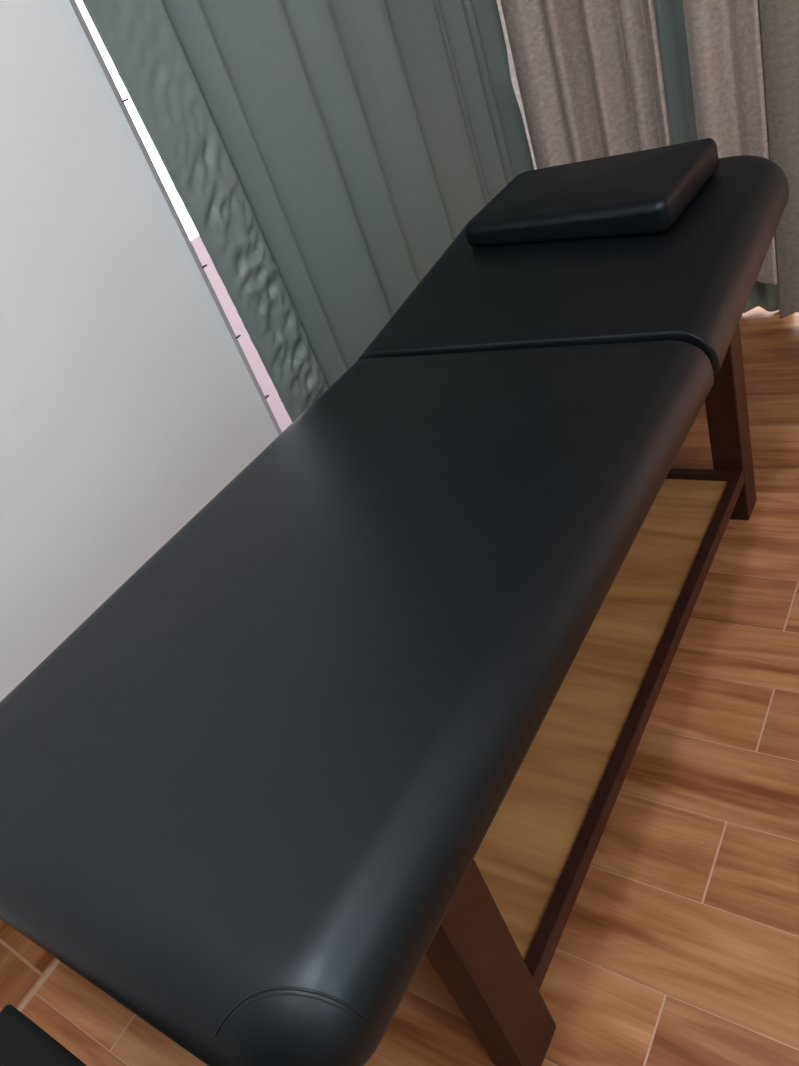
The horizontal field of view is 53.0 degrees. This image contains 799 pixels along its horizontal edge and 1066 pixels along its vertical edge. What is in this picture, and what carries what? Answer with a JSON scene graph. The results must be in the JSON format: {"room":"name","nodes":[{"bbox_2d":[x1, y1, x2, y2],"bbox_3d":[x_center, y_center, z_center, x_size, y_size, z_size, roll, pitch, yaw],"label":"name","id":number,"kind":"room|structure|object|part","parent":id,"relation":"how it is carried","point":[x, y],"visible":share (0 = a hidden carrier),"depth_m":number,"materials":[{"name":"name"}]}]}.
{"room":"examination room","nodes":[
{"label":"examination room","id":0,"kind":"room"},
{"bbox_2d":[0,0,278,701],"bbox_3d":[-1.319,0.052,0.692,0.150,2.670,6.250,6,43,36],"label":"wall","id":1,"kind":"structure","parent":0,"point":[129,402],"depth_m":1.51,"materials":[{"name":"white paint"}]},
{"bbox_2d":[0,919,56,1011],"bbox_3d":[-1.290,1.514,0.798,0.007,0.220,4.560,6,43,36],"label":"baseboard","id":2,"kind":"structure","parent":1,"relation":"attached to","point":[23,963],"depth_m":1.49,"materials":[{"name":"brown wood"}]},
{"bbox_2d":[69,0,281,434],"bbox_3d":[-0.202,-1.248,2.000,0.039,2.200,1.460,6,43,36],"label":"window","id":3,"kind":"structure","parent":1,"relation":"in","point":[120,100],"depth_m":1.67,"materials":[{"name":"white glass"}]},
{"bbox_2d":[18,306,798,1065],"bbox_3d":[0.263,1.211,0.477,3.140,0.001,6.400,6,43,36],"label":"floor","id":4,"kind":"structure","parent":0,"point":[678,945],"depth_m":1.34,"materials":[{"name":"brown wood"}]},
{"bbox_2d":[0,1005,86,1065],"bbox_3d":[-0.230,0.892,0.830,0.720,0.421,0.334,6,43,36],"label":"bench","id":5,"kind":"object","parent":4,"relation":"on","point":[23,1042],"visible":1,"depth_m":0.96,"materials":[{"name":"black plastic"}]},
{"bbox_2d":[0,155,788,1065],"bbox_3d":[0.171,0.037,1.494,0.742,0.753,1.823,6,43,36],"label":"massage table","id":6,"kind":"object","parent":4,"relation":"on","point":[385,701],"visible":0.88,"depth_m":1.01,"materials":[{"name":"black leather"},{"name":"dark wood"},{"name":"oak laminate"}]},
{"bbox_3d":[0.089,0.520,1.010,0.067,0.592,0.085,6,43,36],"label":"leg","id":7,"kind":"part","parent":6,"relation":"part of","materials":[{"name":"brown wood"}]},
{"bbox_2d":[358,155,788,374],"bbox_3d":[0.360,-0.553,1.673,0.742,0.161,0.675,6,43,36],"label":"cushion","id":8,"kind":"object","parent":6,"relation":"on","point":[692,282],"depth_m":1.50,"materials":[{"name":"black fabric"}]},
{"bbox_2d":[464,138,718,245],"bbox_3d":[0.391,-0.714,1.705,0.486,0.092,0.264,13,47,42],"label":"pillow","id":9,"kind":"object","parent":6,"relation":"on","point":[644,192],"visible":1,"depth_m":1.62,"materials":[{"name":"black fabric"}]},
{"bbox_3d":[0.248,0.235,1.628,0.536,0.014,1.170,6,43,36],"label":"shelf panel","id":10,"kind":"part","parent":6,"relation":"part of","materials":[{"name":"brown wood"}]},
{"bbox_3d":[0.476,0.248,1.469,0.023,0.035,1.195,6,43,36],"label":"shelf rail","id":11,"kind":"part","parent":6,"relation":"part of","materials":[{"name":"brown wood"}]},
{"bbox_3d":[0.542,-0.144,1.980,0.532,0.035,0.025,6,43,36],"label":"shelf rail","id":12,"kind":"part","parent":6,"relation":"part of","materials":[{"name":"brown wood"}]},
{"bbox_3d":[0.715,-0.300,1.758,0.067,0.632,0.080,6,43,36],"label":"leg","id":13,"kind":"part","parent":6,"relation":"part of","materials":[{"name":"brown wood"}]},
{"bbox_3d":[-0.597,-0.849,-0.989,3.140,0.100,6.400,6,43,36],"label":"ceiling","id":14,"kind":"structure","parent":0,"visible":0},
{"bbox_2d":[82,0,533,422],"bbox_3d":[-0.184,-1.301,1.866,0.110,2.598,1.459,6,43,36],"label":"curtain","id":15,"kind":"object","parent":14,"relation":"hanging from","point":[323,156],"visible":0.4,"depth_m":1.90,"materials":[{"name":"fabric"}]},
{"bbox_2d":[496,0,670,169],"bbox_3d":[0.369,-1.731,2.137,0.546,2.588,0.133,12,47,41],"label":"curtain","id":16,"kind":"object","parent":14,"relation":"hanging from","point":[586,75],"visible":0.37,"depth_m":2.37,"materials":[{"name":"beige fabric"}]},
{"bbox_2d":[653,0,778,312],"bbox_3d":[0.717,-1.750,1.984,0.353,2.615,0.032,7,43,37],"label":"curtain","id":17,"kind":"object","parent":14,"relation":"hanging from","point":[669,14],"visible":0.12,"depth_m":2.35,"materials":[{"name":"fabric"}]},
{"bbox_2d":[682,0,777,284],"bbox_3d":[0.691,-1.742,1.854,0.213,2.468,0.069,10,46,40],"label":"curtain","id":18,"kind":"object","parent":14,"relation":"hanging from","point":[723,36],"visible":0.43,"depth_m":2.19,"materials":[{"name":"beige fabric"}]},
{"bbox_2d":[758,0,798,318],"bbox_3d":[0.993,-1.659,1.693,0.512,2.614,0.075,5,42,35],"label":"curtain","id":19,"kind":"object","parent":14,"relation":"hanging from","point":[779,19],"visible":0.89,"depth_m":2.21,"materials":[{"name":"beige fabric"}]},
{"label":"outside","id":20,"kind":"structure","parent":0,"visible":0},
{"bbox_2d":[191,236,291,431],"bbox_3d":[0.875,-0.604,2.827,10.000,0.065,11.000,6,43,36],"label":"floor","id":21,"kind":"structure","parent":20,"point":[265,382],"depth_m":4.45,"materials":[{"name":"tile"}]}
]}

